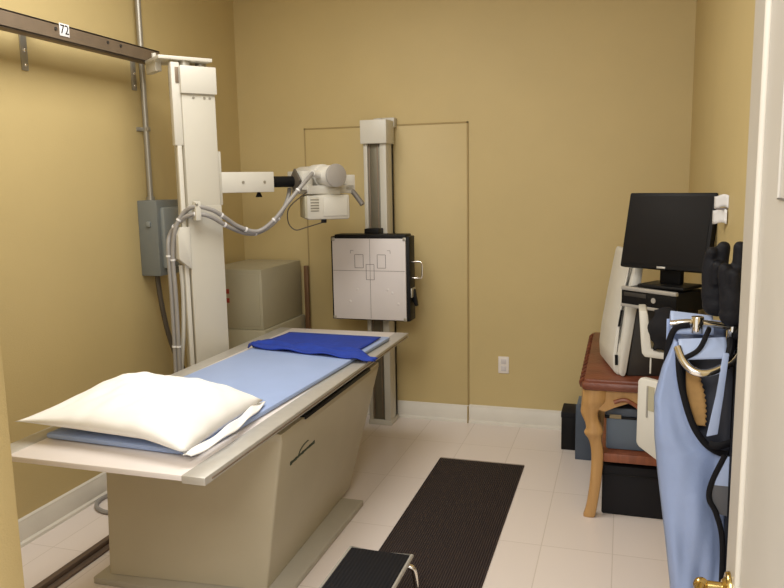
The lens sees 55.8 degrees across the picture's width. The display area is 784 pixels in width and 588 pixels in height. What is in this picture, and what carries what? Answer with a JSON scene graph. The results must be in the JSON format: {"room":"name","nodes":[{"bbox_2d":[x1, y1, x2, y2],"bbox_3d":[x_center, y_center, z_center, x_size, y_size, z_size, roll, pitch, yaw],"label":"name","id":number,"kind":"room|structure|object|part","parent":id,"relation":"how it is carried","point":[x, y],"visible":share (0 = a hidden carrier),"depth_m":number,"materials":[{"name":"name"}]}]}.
{"room":"radiology room","nodes":[
{"label":"radiology room","id":0,"kind":"room"},
{"bbox_2d":[0,344,24,587],"bbox_3d":[-2.258,-0.137,1.881,2.967,3.100,0.150,2,9,17],"label":"wall","id":1,"kind":"structure","parent":0,"point":[11,568],"depth_m":1.57,"materials":[{"name":"beige paint"}]},
{"bbox_2d":[0,0,244,518],"bbox_3d":[-1.692,-0.419,3.694,0.100,3.100,3.890,2,9,17],"label":"wall","id":2,"kind":"structure","parent":0,"point":[79,312],"depth_m":3.83,"materials":[{"name":"beige paint"}]},
{"bbox_2d":[18,472,106,547],"bbox_3d":[-1.603,1.054,3.894,0.028,0.126,3.690,2,9,17],"label":"baseboard","id":3,"kind":"structure","parent":2,"relation":"attached to","point":[35,524],"depth_m":3.71,"materials":[{"name":"white paint"}]},
{"bbox_2d":[0,8,158,90],"bbox_3d":[-1.737,-1.077,3.009,0.185,0.206,2.465,2,9,17],"label":"wall rail","id":4,"kind":"object","parent":2,"relation":"attached to","point":[23,25],"visible":0.95,"depth_m":3.44,"materials":[{"name":"metal"}]},
{"bbox_2d":[134,0,154,199],"bbox_3d":[-1.426,-1.295,4.205,0.059,1.528,0.090,2,9,17],"label":"conduit pipe","id":5,"kind":"object","parent":2,"relation":"attached to","point":[145,129],"visible":0.87,"depth_m":4.23,"materials":[{"name":"grey metal"}]},
{"bbox_2d":[137,199,180,275],"bbox_3d":[-1.352,-0.335,4.357,0.160,0.435,0.240,2,9,17],"label":"electrical box","id":6,"kind":"object","parent":2,"relation":"attached to","point":[156,218],"visible":0.77,"depth_m":4.26,"materials":[{"name":"grey metal"}]},
{"bbox_2d":[155,276,184,368],"bbox_3d":[-1.282,0.427,4.544,0.320,1.127,0.106,-9,11,-41],"label":"cable","id":7,"kind":"object","parent":6,"relation":"hanging from","point":[157,278],"visible":0.4,"depth_m":4.39,"materials":[{"name":"plastic"}]},
{"bbox_2d":[21,415,669,587],"bbox_3d":[-0.750,1.320,2.767,5.400,0.100,5.590,2,9,17],"label":"floor","id":8,"kind":"structure","parent":0,"point":[546,540],"depth_m":3.63,"materials":[{"name":"tile"}]},
{"bbox_2d":[32,535,108,587],"bbox_3d":[-1.277,1.130,3.650,0.090,0.034,2.600,2,9,17],"label":"rail","id":9,"kind":"object","parent":8,"relation":"on","point":[90,555],"visible":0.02,"depth_m":3.24,"materials":[{"name":"brown metal"}]},
{"bbox_2d":[145,53,364,366],"bbox_3d":[-0.738,-0.177,4.345,1.175,2.325,0.434,-7,10,-34],"label":"machine","id":10,"kind":"object","parent":9,"relation":"on","point":[199,245],"visible":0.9,"depth_m":4.03,"materials":[{"name":"beige metal"}]},
{"bbox_3d":[-1.142,-1.244,3.959,0.290,0.018,0.225,-7,10,-34],"label":"plate","id":11,"kind":"part","parent":10,"relation":"part of","materials":[{"name":"white metal"}]},
{"bbox_2d":[179,265,185,369],"bbox_3d":[-1.176,0.446,4.114,0.124,1.225,0.040,2,9,17],"label":"cord","id":12,"kind":"object","parent":10,"relation":"hanging from","point":[181,272],"visible":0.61,"depth_m":4.05,"materials":[{"name":"plastic"}]},
{"bbox_2d":[192,201,201,220],"bbox_3d":[-1.035,-0.440,3.926,0.032,0.100,0.059,-7,10,-34],"label":"clamp","id":13,"kind":"object","parent":10,"relation":"attached to","point":[197,210],"visible":1,"depth_m":3.91,"materials":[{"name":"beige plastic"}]},
{"bbox_3d":[-1.054,-0.102,4.130,0.184,2.200,0.170,-7,10,-34],"label":"column post","id":14,"kind":"part","parent":10,"relation":"part of","materials":[{"name":"white metal"}]},
{"bbox_2d":[166,188,290,372],"bbox_3d":[-0.857,0.054,4.200,0.791,1.286,0.179,-7,11,-37],"label":"hose","id":15,"kind":"object","parent":10,"relation":"hanging from","point":[192,214],"visible":0.8,"depth_m":4.01,"materials":[{"name":"grey plastic"}]},
{"bbox_2d":[170,171,313,370],"bbox_3d":[-0.794,0.012,4.158,0.849,1.378,0.119,-5,10,-27],"label":"hose","id":16,"kind":"object","parent":10,"relation":"attached to","point":[297,190],"visible":0.96,"depth_m":4.02,"materials":[{"name":"grey plastic"}]},
{"bbox_3d":[-0.835,-0.633,4.193,0.315,0.114,0.110,-7,10,-34],"label":"arm","id":17,"kind":"part","parent":10,"relation":"part of","materials":[{"name":"white metal"}]},
{"bbox_3d":[-0.569,-0.665,4.344,0.012,0.140,0.140,-7,10,-34],"label":"lock lever","id":18,"kind":"part","parent":10,"relation":"part of","materials":[{"name":"metal"}]},
{"bbox_2d":[287,191,320,230],"bbox_3d":[-0.526,-0.492,4.392,0.232,0.234,0.074,2,9,17],"label":"wire","id":19,"kind":"object","parent":10,"relation":"attached to","point":[306,191],"visible":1,"depth_m":4.42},
{"bbox_3d":[-0.526,-0.523,4.442,0.023,0.130,0.210,-3,9,-14],"label":"plate","id":20,"kind":"part","parent":10,"relation":"part of","materials":[{"name":"ceramic"}]},
{"bbox_2d":[310,198,318,211],"bbox_3d":[-0.454,-0.525,4.346,0.050,0.080,0.004,-3,9,-14],"label":"vent grille","id":21,"kind":"object","parent":10,"relation":"attached to","point":[314,202],"depth_m":4.34,"materials":[{"name":"white plastic"}]},
{"bbox_2d":[323,197,347,215],"bbox_3d":[-0.334,-0.518,4.377,0.145,0.112,0.008,-3,9,-14],"label":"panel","id":22,"kind":"object","parent":10,"relation":"attached to","point":[332,206],"depth_m":4.37,"materials":[{"name":"beige plastic"}]},
{"bbox_3d":[-0.215,-0.591,4.488,0.103,0.116,0.033,2,9,20],"label":"grip handle","id":23,"kind":"part","parent":10,"relation":"part of","materials":[{"name":"grey metal"}]},
{"bbox_2d":[94,494,107,514],"bbox_3d":[-1.412,1.095,3.941,0.302,0.022,0.342,2,9,17],"label":"cable","id":24,"kind":"object","parent":8,"relation":"on","point":[96,505],"visible":0.39,"depth_m":3.85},
{"bbox_2d":[10,327,408,587],"bbox_3d":[-0.651,0.765,3.569,0.884,0.757,2.305,2,9,17],"label":"table","id":25,"kind":"object","parent":8,"relation":"on","point":[260,507],"visible":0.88,"depth_m":3.05,"materials":[{"name":"metal"}]},
{"bbox_3d":[-1.014,0.395,3.623,0.086,0.028,2.300,2,9,17],"label":"rail","id":26,"kind":"part","parent":25,"relation":"part of","materials":[{"name":"metal"}]},
{"bbox_2d":[47,332,389,455],"bbox_3d":[-0.633,0.385,3.470,0.635,0.021,1.920,2,9,20],"label":"pad","id":27,"kind":"object","parent":25,"relation":"on","point":[275,377],"visible":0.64,"depth_m":3.42,"materials":[{"name":"blue fabric"}]},
{"bbox_2d":[15,372,264,455],"bbox_3d":[-0.918,0.402,2.793,0.798,0.154,0.660,2,9,17],"label":"pillow","id":28,"kind":"object","parent":27,"relation":"on","point":[177,413],"visible":1,"depth_m":2.62,"materials":[{"name":"white fabric"}]},
{"bbox_2d":[248,332,380,361],"bbox_3d":[-0.399,0.277,4.045,0.787,0.062,0.523,2,9,17],"label":"apron","id":29,"kind":"object","parent":27,"relation":"on","point":[341,346],"visible":1,"depth_m":4.01,"materials":[{"name":"blue fabric"}]},
{"bbox_3d":[-0.280,0.415,3.395,0.086,0.028,2.300,2,9,17],"label":"rail","id":30,"kind":"part","parent":25,"relation":"part of","materials":[{"name":"metal"}]},
{"bbox_2d":[225,259,304,348],"bbox_3d":[-0.934,0.349,5.159,0.450,1.120,0.630,2,9,17],"label":"base cabinet","id":31,"kind":"object","parent":8,"relation":"on","point":[263,297],"visible":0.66,"depth_m":4.85,"materials":[{"name":"metal"}]},
{"bbox_3d":[-1.037,0.037,4.824,0.385,0.340,0.006,2,9,17],"label":"panel","id":32,"kind":"part","parent":31,"relation":"part of","materials":[{"name":"ceramic"}]},
{"bbox_2d":[304,265,310,328],"bbox_3d":[-0.605,0.331,5.376,0.030,1.080,0.030,2,9,17],"label":"wooden board","id":33,"kind":"object","parent":8,"relation":"on","point":[306,267],"visible":0.44,"depth_m":5.32,"materials":[{"name":"brown wood"}]},
{"bbox_2d":[331,117,422,425],"bbox_3d":[-0.053,-0.127,4.969,0.615,2.085,0.386,2,9,17],"label":"stand","id":34,"kind":"object","parent":8,"relation":"on","point":[373,270],"visible":1,"depth_m":4.84,"materials":[{"name":"beige metal"}]},
{"bbox_3d":[-0.147,-0.097,4.812,0.500,0.533,0.017,2,9,17],"label":"plate","id":35,"kind":"part","parent":34,"relation":"part of","materials":[{"name":"white plastic"}]},
{"bbox_3d":[-0.135,-0.078,5.009,0.010,1.880,0.008,2,9,17],"label":"guide rail","id":36,"kind":"part","parent":34,"relation":"part of","materials":[{"name":"metal"}]},
{"bbox_3d":[-0.119,-0.133,4.887,0.537,0.595,0.188,2,9,17],"label":"bucky frame","id":37,"kind":"part","parent":34,"relation":"part of","materials":[{"name":"black plastic"}]},
{"bbox_3d":[-0.080,-0.076,4.992,0.010,1.880,0.008,2,9,17],"label":"guide rail","id":38,"kind":"part","parent":34,"relation":"part of","materials":[{"name":"metal"}]},
{"bbox_3d":[-0.075,-0.086,5.054,0.156,1.920,0.160,2,9,17],"label":"column post","id":39,"kind":"part","parent":34,"relation":"part of","materials":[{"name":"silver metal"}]},
{"bbox_3d":[0.152,0.021,4.814,0.034,0.110,0.030,2,9,17],"label":"release lever","id":40,"kind":"part","parent":34,"relation":"part of","materials":[{"name":"black plastic"}]},
{"bbox_2d":[379,457,523,587],"bbox_3d":[0.220,1.151,3.406,0.504,0.009,2.122,2,9,17],"label":"floor mat","id":41,"kind":"object","parent":8,"relation":"on","point":[452,526],"visible":1,"depth_m":3.60,"materials":[{"name":"black rubber"}]},
{"bbox_2d":[319,546,418,587],"bbox_3d":[-0.098,1.141,2.738,0.342,0.220,0.391,2,9,17],"label":"step stool","id":42,"kind":"object","parent":41,"relation":"on","point":[358,567],"visible":1,"depth_m":2.76,"materials":[{"name":"black rubber"}]},
{"bbox_3d":[0.073,1.126,2.848,0.077,0.192,0.031,-1,9,4],"label":"leg","id":43,"kind":"part","parent":42,"relation":"part of","materials":[{"name":"silver metal"}]},
{"bbox_2d":[561,403,575,449],"bbox_3d":[1.117,0.832,4.653,0.093,0.238,0.206,2,9,17],"label":"box","id":44,"kind":"object","parent":8,"relation":"on","point":[568,413],"visible":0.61,"depth_m":4.56,"materials":[{"name":"plastic"}]},
{"bbox_3d":[1.115,0.731,4.638,0.093,0.033,0.206,2,9,17],"label":"box lid","id":45,"kind":"part","parent":44,"relation":"part of","materials":[{"name":"black plastic"}]},
{"bbox_2d":[575,396,590,459],"bbox_3d":[1.166,0.806,4.481,0.095,0.340,0.208,2,9,17],"label":"box","id":46,"kind":"object","parent":8,"relation":"on","point":[582,444],"visible":0.68,"depth_m":4.39,"materials":[{"name":"plastic"}]},
{"bbox_2d":[579,332,658,517],"bbox_3d":[1.333,0.678,4.055,0.552,0.711,1.175,2,9,17],"label":"console table","id":47,"kind":"object","parent":8,"relation":"on","point":[603,390],"visible":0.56,"depth_m":3.58,"materials":[{"name":"brown wood"}]},
{"bbox_3d":[0.984,0.777,3.626,0.124,0.654,0.101,2,9,17],"label":"leg","id":48,"kind":"part","parent":47,"relation":"part of","materials":[{"name":"brown wood"}]},
{"bbox_3d":[1.293,0.625,4.607,0.124,0.654,0.101,2,9,17],"label":"leg","id":49,"kind":"part","parent":47,"relation":"part of","materials":[{"name":"brown wood"}]},
{"bbox_3d":[1.176,0.514,3.501,0.460,0.105,0.025,2,9,17],"label":"apron rail","id":50,"kind":"part","parent":47,"relation":"part of","materials":[{"name":"brown wood"}]},
{"bbox_2d":[605,404,643,450],"bbox_3d":[1.236,0.634,3.793,0.274,0.217,0.418,2,9,17],"label":"storage bin","id":51,"kind":"object","parent":47,"relation":"on","point":[621,421],"visible":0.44,"depth_m":3.62,"materials":[{"name":"blue plastic"}]},
{"bbox_3d":[1.235,0.550,3.783,0.272,0.048,0.408,2,9,17],"label":"bin lid","id":52,"kind":"part","parent":51,"relation":"part of","materials":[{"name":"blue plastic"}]},
{"bbox_2d":[602,413,656,465],"bbox_3d":[1.341,0.725,4.067,0.340,0.045,1.060,2,9,17],"label":"shelf","id":53,"kind":"object","parent":47,"relation":"attached to","point":[608,454],"depth_m":3.60,"materials":[{"name":"red wood"}]},
{"bbox_2d":[599,246,697,375],"bbox_3d":[1.271,0.074,3.691,0.385,0.595,0.395,0,9,5],"label":"reader","id":54,"kind":"object","parent":47,"relation":"on","point":[620,338],"visible":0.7,"depth_m":3.56,"materials":[{"name":"white plastic"}]},
{"bbox_3d":[1.154,0.090,3.705,0.099,0.562,0.395,0,9,5],"label":"frame","id":55,"kind":"part","parent":54,"relation":"part of","materials":[{"name":"white plastic"}]},
{"bbox_2d":[621,285,702,311],"bbox_3d":[1.223,0.014,3.338,0.222,0.094,0.294,-6,10,-32],"label":"desktop computer","id":56,"kind":"object","parent":54,"relation":"on","point":[632,296],"visible":0.85,"depth_m":3.25,"materials":[{"name":"black plastic"}]},
{"bbox_3d":[1.141,0.026,3.286,0.015,0.064,0.292,-6,10,-32],"label":"panel","id":57,"kind":"part","parent":56,"relation":"part of","materials":[{"name":"black plastic"}]},
{"bbox_2d":[621,193,717,291],"bbox_3d":[1.236,-0.237,3.276,0.170,0.419,0.408,-8,11,-40],"label":"monitor","id":58,"kind":"object","parent":56,"relation":"on","point":[671,234],"visible":0.85,"depth_m":3.24,"materials":[{"name":"black plastic"}]},
{"bbox_2d":[601,461,662,518],"bbox_3d":[1.265,0.945,3.822,0.342,0.255,0.416,2,9,17],"label":"case","id":59,"kind":"object","parent":8,"relation":"on","point":[627,489],"visible":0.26,"depth_m":3.64,"materials":[{"name":"plastic"}]},
{"bbox_2d":[233,0,695,410],"bbox_3d":[0.372,-0.655,5.016,3.046,3.100,0.100,2,9,17],"label":"wall","id":60,"kind":"structure","parent":0,"point":[572,109],"depth_m":4.83,"materials":[{"name":"beige paint"}]},
{"bbox_2d":[305,123,467,404],"bbox_3d":[-0.041,-0.191,5.161,1.155,1.915,0.007,2,9,17],"label":"wall panel","id":61,"kind":"object","parent":60,"relation":"attached to","point":[430,161],"depth_m":5.09,"materials":[{"name":"beige paint"}]},
{"bbox_2d":[304,121,468,404],"bbox_3d":[-0.042,-0.195,5.160,1.171,1.923,0.009,2,9,17],"label":"trim","id":62,"kind":"structure","parent":60,"relation":"attached to","point":[464,121],"depth_m":5.03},
{"bbox_2d":[367,400,560,429],"bbox_3d":[0.381,0.825,5.175,3.046,0.126,0.028,2,9,17],"label":"baseboard","id":63,"kind":"structure","parent":60,"relation":"attached to","point":[478,414],"depth_m":5.10,"materials":[{"name":"white paint"}]},
{"bbox_2d":[467,406,468,422],"bbox_3d":[0.526,0.834,5.121,0.008,0.118,0.019,2,9,17],"label":"trim","id":64,"kind":"structure","parent":60,"relation":"attached to","point":[467,406],"depth_m":5.11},
{"bbox_2d":[498,356,508,373],"bbox_3d":[0.756,0.481,5.014,0.072,0.116,0.010,2,9,17],"label":"wall outlet","id":65,"kind":"object","parent":60,"relation":"attached to","point":[503,362],"visible":1,"depth_m":5.01,"materials":[{"name":"plastic"}]},
{"bbox_2d":[685,0,754,336],"bbox_3d":[1.223,-0.292,2.479,0.100,3.100,4.490,2,9,17],"label":"wall","id":66,"kind":"structure","parent":0,"point":[724,29],"depth_m":3.02,"materials":[{"name":"beige paint"}]},
{"bbox_2d":[636,377,657,458],"bbox_3d":[1.111,0.525,2.895,0.334,0.344,0.138,5,11,37],"label":"board","id":67,"kind":"object","parent":66,"relation":"attached to","point":[645,439],"visible":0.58,"depth_m":2.98,"materials":[{"name":"plastic"}]},
{"bbox_2d":[639,304,663,373],"bbox_3d":[1.178,0.188,3.061,0.305,0.260,0.180,2,9,17],"label":"tray","id":68,"kind":"object","parent":66,"relation":"attached to","point":[647,344],"visible":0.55,"depth_m":3.01,"materials":[{"name":"plastic"}]},
{"bbox_2d":[647,307,674,350],"bbox_3d":[1.135,0.151,2.974,0.210,0.201,0.059,2,9,17],"label":"pouch","id":69,"kind":"object","parent":68,"relation":"in","point":[656,327],"visible":0.27,"depth_m":2.97,"materials":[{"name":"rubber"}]},
{"bbox_2d":[670,315,738,376],"bbox_3d":[1.014,0.153,2.386,0.224,0.186,0.260,2,9,17],"label":"rack","id":70,"kind":"object","parent":66,"relation":"attached to","point":[697,323],"visible":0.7,"depth_m":2.36,"materials":[{"name":"silver metal"}]},
{"bbox_2d":[654,326,734,587],"bbox_3d":[0.974,0.628,2.412,0.247,1.054,0.176,2,9,20],"label":"apron","id":71,"kind":"object","parent":70,"relation":"hanging from","point":[692,414],"visible":0.92,"depth_m":2.41,"materials":[{"name":"blue fabric"}]},
{"bbox_3d":[1.025,0.550,2.299,0.040,0.095,0.006,2,9,17],"label":"panel","id":72,"kind":"part","parent":71,"relation":"part of","materials":[{"name":"blue fabric"}]},
{"bbox_2d":[663,311,725,362],"bbox_3d":[1.015,0.570,2.521,0.200,1.035,0.125,2,9,17],"label":"apron","id":73,"kind":"object","parent":70,"relation":"hanging from","point":[681,330],"visible":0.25,"depth_m":2.44,"materials":[{"name":"blue fabric"}]},
{"bbox_3d":[1.035,0.580,2.567,0.189,1.000,0.028,2,9,17],"label":"panel","id":74,"kind":"part","parent":73,"relation":"part of","materials":[{"name":"blue fabric"}]},
{"bbox_3d":[1.015,0.102,2.402,0.215,0.042,0.025,1,9,15],"label":"hanger arm","id":75,"kind":"part","parent":70,"relation":"part of","materials":[{"name":"silver metal"}]},
{"bbox_2d":[701,241,729,315],"bbox_3d":[1.055,-0.047,2.382,0.103,0.244,0.077,-1,8,-1],"label":"glove","id":76,"kind":"object","parent":70,"relation":"on","point":[714,257],"visible":0.61,"depth_m":2.37,"materials":[{"name":"black rubber"}]},
{"bbox_2d":[718,241,742,326],"bbox_3d":[1.054,-0.029,2.289,0.080,0.268,0.071,-5,9,-26],"label":"glove","id":77,"kind":"object","parent":70,"relation":"on","point":[729,275],"visible":0.76,"depth_m":2.27,"materials":[{"name":"black rubber"}]},
{"bbox_2d":[724,329,738,571],"bbox_3d":[1.078,0.599,2.350,0.034,1.021,0.343,2,9,17],"label":"apron","id":78,"kind":"object","parent":70,"relation":"hanging from","point":[735,336],"visible":0.23,"depth_m":2.31,"materials":[{"name":"fabric"}]},
{"bbox_2d":[712,194,728,223],"bbox_3d":[1.256,-0.323,2.829,0.045,0.117,0.090,2,9,17],"label":"notes","id":79,"kind":"object","parent":66,"relation":"attached to","point":[719,215],"visible":1,"depth_m":2.82,"materials":[{"name":"white paper"}]},
{"bbox_2d":[693,0,783,587],"bbox_3d":[0.496,0.475,0.996,0.107,2.023,0.795,2,9,17],"label":"door","id":80,"kind":"structure","parent":66,"relation":"in","point":[755,546],"depth_m":1.10,"materials":[{"name":"paint"}]},
{"bbox_3d":[0.563,0.535,1.294,0.063,0.061,0.155,2,9,17],"label":"handle","id":81,"kind":"part","parent":80,"relation":"part of","materials":[{"name":"gold metal"}]},
{"bbox_3d":[0.575,0.428,1.223,0.011,1.830,0.012,2,9,17],"label":"panel moulding","id":82,"kind":"part","parent":80,"relation":"part of","materials":[{"name":"paint"}]},
{"bbox_3d":[0.481,-0.262,0.855,0.005,0.312,0.260,2,9,17],"label":"panel moulding","id":83,"kind":"part","parent":80,"relation":"part of","materials":[{"name":"paint"}]}
]}

